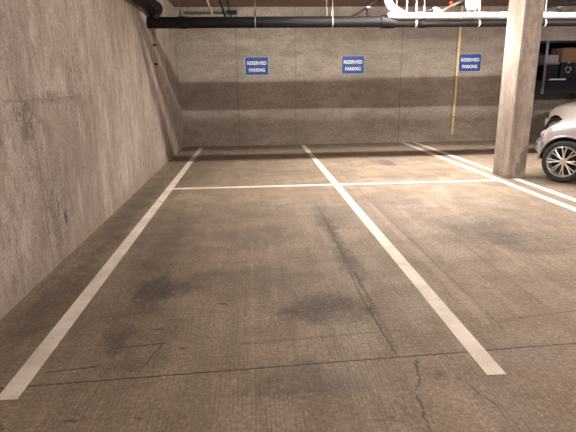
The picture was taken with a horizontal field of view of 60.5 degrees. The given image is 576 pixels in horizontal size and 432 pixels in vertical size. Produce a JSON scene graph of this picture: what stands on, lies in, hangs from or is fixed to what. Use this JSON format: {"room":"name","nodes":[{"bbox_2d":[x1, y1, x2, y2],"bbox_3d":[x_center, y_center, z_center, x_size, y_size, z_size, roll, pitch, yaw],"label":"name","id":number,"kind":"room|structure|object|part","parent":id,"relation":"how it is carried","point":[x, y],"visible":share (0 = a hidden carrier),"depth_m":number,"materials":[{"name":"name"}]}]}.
{"room":"parking garage","nodes":[
{"label":"parking garage","id":0,"kind":"room"},
{"bbox_2d":[0,0,183,319],"bbox_3d":[-2.226,-1.134,3.837,0.200,3.450,18.300,-2,15,-4],"label":"wall","id":1,"kind":"structure","parent":0,"point":[88,116],"depth_m":5.01,"materials":[{"name":"concrete"}]},
{"bbox_2d":[0,139,575,431],"bbox_3d":[5.292,0.395,4.810,15.230,0.208,18.700,-2,15,-4],"label":"floor","id":2,"kind":"structure","parent":0,"point":[253,309],"depth_m":3.68,"materials":[{"name":"concrete"}]},
{"bbox_2d":[0,148,202,399],"bbox_3d":[-1.873,-0.402,7.729,0.112,0.003,10.630,-2,15,-4],"label":"painted line","id":3,"kind":"object","parent":2,"relation":"on","point":[17,385],"visible":1,"depth_m":3.62,"materials":[{"name":"white paint"}]},
{"bbox_2d":[173,184,332,189],"bbox_3d":[-0.550,-0.471,7.924,2.555,0.003,0.110,-2,15,-4],"label":"painted line","id":4,"kind":"object","parent":2,"relation":"on","point":[306,184],"visible":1,"depth_m":7.91,"materials":[{"name":"white paint"}]},
{"bbox_2d":[301,145,505,374],"bbox_3d":[0.786,-0.495,7.950,0.114,0.003,10.740,-2,15,-4],"label":"painted line","id":5,"kind":"object","parent":2,"relation":"on","point":[473,347],"visible":1,"depth_m":3.83,"materials":[{"name":"white paint"}]},
{"bbox_2d":[340,180,496,184],"bbox_3d":[2.145,-0.554,8.104,2.618,0.003,0.110,-2,15,-4],"label":"painted line","id":6,"kind":"object","parent":2,"relation":"on","point":[458,180],"visible":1,"depth_m":8.10,"materials":[{"name":"white paint"}]},
{"bbox_2d":[412,142,492,171],"bbox_3d":[3.610,-1.396,11.164,0.120,0.003,4.830,-2,15,-4],"label":"painted line","id":7,"kind":"object","parent":2,"relation":"on","point":[445,153],"visible":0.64,"depth_m":10.66,"materials":[{"name":"white paint"}]},
{"bbox_2d":[400,142,575,211],"bbox_3d":[3.512,-0.593,8.185,0.120,0.003,10.970,-2,15,-4],"label":"painted line","id":8,"kind":"object","parent":2,"relation":"on","point":[428,152],"visible":1,"depth_m":8.03,"materials":[{"name":"white paint"}]},
{"bbox_2d":[493,0,544,178],"bbox_3d":[3.798,-2.364,8.121,0.320,3.450,0.520,-2,15,-4],"label":"concrete column","id":9,"kind":"structure","parent":2,"relation":"on","point":[525,17],"depth_m":8.03,"materials":[{"name":"grey concrete"}]},
{"bbox_2d":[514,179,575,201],"bbox_3d":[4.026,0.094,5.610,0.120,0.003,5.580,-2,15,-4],"label":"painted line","id":10,"kind":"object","parent":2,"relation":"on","point":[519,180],"visible":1,"depth_m":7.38,"materials":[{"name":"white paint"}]},
{"bbox_2d":[535,116,575,182],"bbox_3d":[6.061,-1.167,7.323,4.240,1.495,2.000,12,20,40],"label":"car","id":11,"kind":"object","parent":2,"relation":"on","point":[556,147],"visible":1,"depth_m":7.91,"materials":[{"name":"silver metal"}]},
{"bbox_2d":[545,102,575,129],"bbox_3d":[7.652,-2.110,10.579,2.120,1.585,4.494,-3,15,-10],"label":"car","id":12,"kind":"object","parent":2,"relation":"on","point":[567,110],"visible":0.41,"depth_m":11.87,"materials":[{"name":"paint"}]},
{"bbox_2d":[168,0,575,6],"bbox_3d":[5.247,-3.126,3.862,15.230,0.200,18.700,-2,15,-4],"label":"ceiling","id":13,"kind":"structure","parent":0,"point":[183,3],"depth_m":11.97,"materials":[{"name":"concrete"}]},
{"bbox_2d":[205,0,213,16],"bbox_3d":[-1.500,-3.978,9.097,0.305,0.725,0.047,-2,15,-4],"label":"pipe","id":14,"kind":"object","parent":13,"relation":"attached to","point":[207,1],"visible":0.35,"depth_m":9.12,"materials":[{"name":"beige metal"}]},
{"bbox_2d":[219,0,225,16],"bbox_3d":[-1.265,-3.998,9.161,0.258,0.721,0.039,-2,15,-4],"label":"pipe","id":15,"kind":"object","parent":13,"relation":"attached to","point":[220,2],"visible":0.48,"depth_m":9.19,"materials":[{"name":"black metal"}]},
{"bbox_2d":[254,0,255,27],"bbox_3d":[-0.604,-3.861,8.936,0.036,0.873,0.208,-2,15,-4],"label":"hanger","id":16,"kind":"object","parent":13,"relation":"hanging from","point":[254,0],"visible":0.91,"depth_m":8.96,"materials":[{"name":"metal"}]},
{"bbox_2d":[331,0,333,27],"bbox_3d":[0.813,-3.904,9.031,0.036,0.873,0.208,-2,15,-4],"label":"hanger","id":17,"kind":"object","parent":13,"relation":"hanging from","point":[332,0],"visible":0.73,"depth_m":9.05,"materials":[{"name":"metal"}]},
{"bbox_2d":[352,0,379,15],"bbox_3d":[1.744,-4.059,9.204,1.209,0.722,0.037,-2,15,-4],"label":"rod","id":18,"kind":"object","parent":13,"relation":"attached to","point":[376,1],"visible":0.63,"depth_m":9.22,"materials":[{"name":"black metal"}]},
{"bbox_2d":[441,0,464,11],"bbox_3d":[3.392,-4.118,9.347,1.200,0.593,0.098,-2,15,-4],"label":"sprinkler","id":19,"kind":"object","parent":13,"relation":"hanging from","point":[460,1],"visible":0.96,"depth_m":9.36,"materials":[{"name":"white metal"}]},
{"bbox_2d":[465,0,479,12],"bbox_3d":[3.425,-4.100,9.153,0.252,0.625,0.252,-2,15,-4],"label":"pipe","id":20,"kind":"object","parent":13,"relation":"hanging from","point":[471,5],"visible":0.98,"depth_m":9.12,"materials":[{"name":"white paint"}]},
{"bbox_2d":[546,0,575,7],"bbox_3d":[5.739,-4.398,9.838,1.189,0.481,0.043,-2,15,-4],"label":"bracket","id":21,"kind":"object","parent":13,"relation":"attached to","point":[562,3],"visible":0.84,"depth_m":9.85,"materials":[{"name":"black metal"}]},
{"bbox_3d":[2.378,-3.951,9.135,0.036,0.875,0.148,-2,15,-4],"label":"hanger","id":22,"kind":"object","parent":13,"relation":"hanging from","visible":0},
{"bbox_2d":[132,0,575,28],"bbox_3d":[5.063,-2.726,5.081,14.598,0.577,9.171,-2,15,-4],"label":"drain pipe","id":23,"kind":"object","parent":22,"relation":"hanging from","point":[154,8],"visible":0.99,"depth_m":9.02,"materials":[{"name":"black metal"}]},
{"bbox_2d":[366,6,370,15],"bbox_3d":[1.483,-3.779,9.115,0.080,0.165,0.080,-2,15,-4],"label":"pipe stub","id":24,"kind":"object","parent":23,"relation":"on","point":[368,9],"visible":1,"depth_m":9.09,"materials":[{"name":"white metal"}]},
{"bbox_2d":[422,7,446,18],"bbox_3d":[2.707,-3.821,9.312,0.630,0.229,0.110,0,15,2],"label":"pipe","id":25,"kind":"object","parent":23,"relation":"attached to","point":[433,9],"visible":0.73,"depth_m":9.27,"materials":[{"name":"white paint"}]},
{"bbox_3d":[2.568,-3.835,9.305,0.353,0.168,0.066,-2,15,-4],"label":"dark arm","id":26,"kind":"part","parent":25,"relation":"part of","materials":[{"name":"white metal"}]},
{"bbox_2d":[384,0,575,18],"bbox_3d":[6.947,-4.139,9.349,10.447,0.728,0.154,-2,15,-4],"label":"pipe","id":27,"kind":"object","parent":23,"relation":"on","point":[396,12],"visible":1,"depth_m":9.13,"materials":[{"name":"paint"}]},
{"bbox_2d":[175,6,575,146],"bbox_3d":[4.602,-3.754,13.247,15.230,3.450,0.200,-2,15,-4],"label":"wall","id":28,"kind":"structure","parent":0,"point":[404,92],"depth_m":12.98,"materials":[{"name":"concrete"}]},
{"bbox_2d":[184,11,225,13],"bbox_3d":[-2.048,-5.040,12.239,1.050,0.059,0.059,-2,15,-4],"label":"conduit","id":29,"kind":"object","parent":28,"relation":"attached to","point":[185,12],"visible":1,"depth_m":12.21,"materials":[{"name":"metal"}]},
{"bbox_2d":[226,10,237,14],"bbox_3d":[-1.395,-5.059,12.278,0.280,0.120,0.108,-2,15,-4],"label":"junction box","id":30,"kind":"object","parent":28,"relation":"attached to","point":[233,12],"visible":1,"depth_m":12.23,"materials":[{"name":"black metal"}]},
{"bbox_2d":[245,57,268,74],"bbox_3d":[-0.799,-3.855,12.702,0.600,0.450,0.014,-2,15,-4],"label":"parking sign","id":31,"kind":"object","parent":28,"relation":"attached to","point":[253,65],"visible":1,"depth_m":12.70,"materials":[{"name":"metal"}]},
{"bbox_2d":[341,56,364,73],"bbox_3d":[1.694,-3.936,12.867,0.600,0.450,0.014,-2,15,-4],"label":"parking sign","id":32,"kind":"object","parent":28,"relation":"attached to","point":[350,64],"visible":1,"depth_m":12.86,"materials":[{"name":"metal"}]},
{"bbox_2d":[450,6,462,133],"bbox_3d":[4.461,-3.809,13.076,0.110,3.249,0.081,-2,15,-4],"label":"pipe","id":33,"kind":"object","parent":28,"relation":"attached to","point":[456,76],"visible":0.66,"depth_m":13.07,"materials":[{"name":"yellow metal"}]},
{"bbox_2d":[458,54,481,71],"bbox_3d":[4.815,-4.056,13.068,0.600,0.450,0.014,-2,15,-4],"label":"parking sign","id":34,"kind":"object","parent":28,"relation":"attached to","point":[467,62],"visible":1,"depth_m":13.07,"materials":[{"name":"metal"}]},
{"bbox_2d":[534,40,575,93],"bbox_3d":[7.899,-3.860,12.848,4.200,1.280,0.970,-2,15,-4],"label":"storage shelf","id":35,"kind":"object","parent":28,"relation":"attached to","point":[543,86],"visible":0.26,"depth_m":12.46,"materials":[{"name":"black metal"}]},
{"bbox_2d":[537,62,559,79],"bbox_3d":[6.627,-3.688,12.607,0.324,0.425,0.444,-2,15,-4],"label":"plastic crate","id":36,"kind":"object","parent":35,"relation":"on","point":[552,68],"visible":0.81,"depth_m":12.43,"materials":[{"name":"black plastic"}]},
{"bbox_2d":[538,55,558,62],"bbox_3d":[6.583,-3.980,12.526,0.340,0.180,0.420,-2,15,-4],"label":"plastic crate","id":37,"kind":"object","parent":36,"relation":"on","point":[551,58],"visible":0.76,"depth_m":12.34,"materials":[{"name":"grey plastic"}]},
{"bbox_3d":[6.625,-3.872,12.558,0.324,0.044,0.444,-2,15,-4],"label":"lid","id":38,"kind":"part","parent":36,"relation":"part of","materials":[{"name":"grey plastic"}]},
{"bbox_3d":[7.865,-3.982,13.306,4.200,1.280,0.020,-2,15,-4],"label":"panel","id":39,"kind":"part","parent":35,"relation":"part of","materials":[{"name":"black metal"}]},
{"bbox_3d":[7.891,-4.455,12.693,4.118,0.050,0.919,-2,15,-4],"label":"panel","id":40,"kind":"part","parent":35,"relation":"part of","materials":[{"name":"black metal"}]},
{"bbox_2d":[557,62,575,79],"bbox_3d":[7.028,-3.696,12.608,0.380,0.430,0.412,-2,15,-4],"label":"case","id":41,"kind":"object","parent":35,"relation":"on","point":[566,71],"visible":0.83,"depth_m":12.43,"materials":[{"name":"black plastic"}]},
{"bbox_2d":[551,48,575,62],"bbox_3d":[7.032,-4.076,12.528,0.460,0.343,0.461,-3,15,-7],"label":"cardboard box","id":42,"kind":"object","parent":41,"relation":"on","point":[566,55],"visible":0.85,"depth_m":12.33,"materials":[{"name":"brown cardboard"}]}
]}

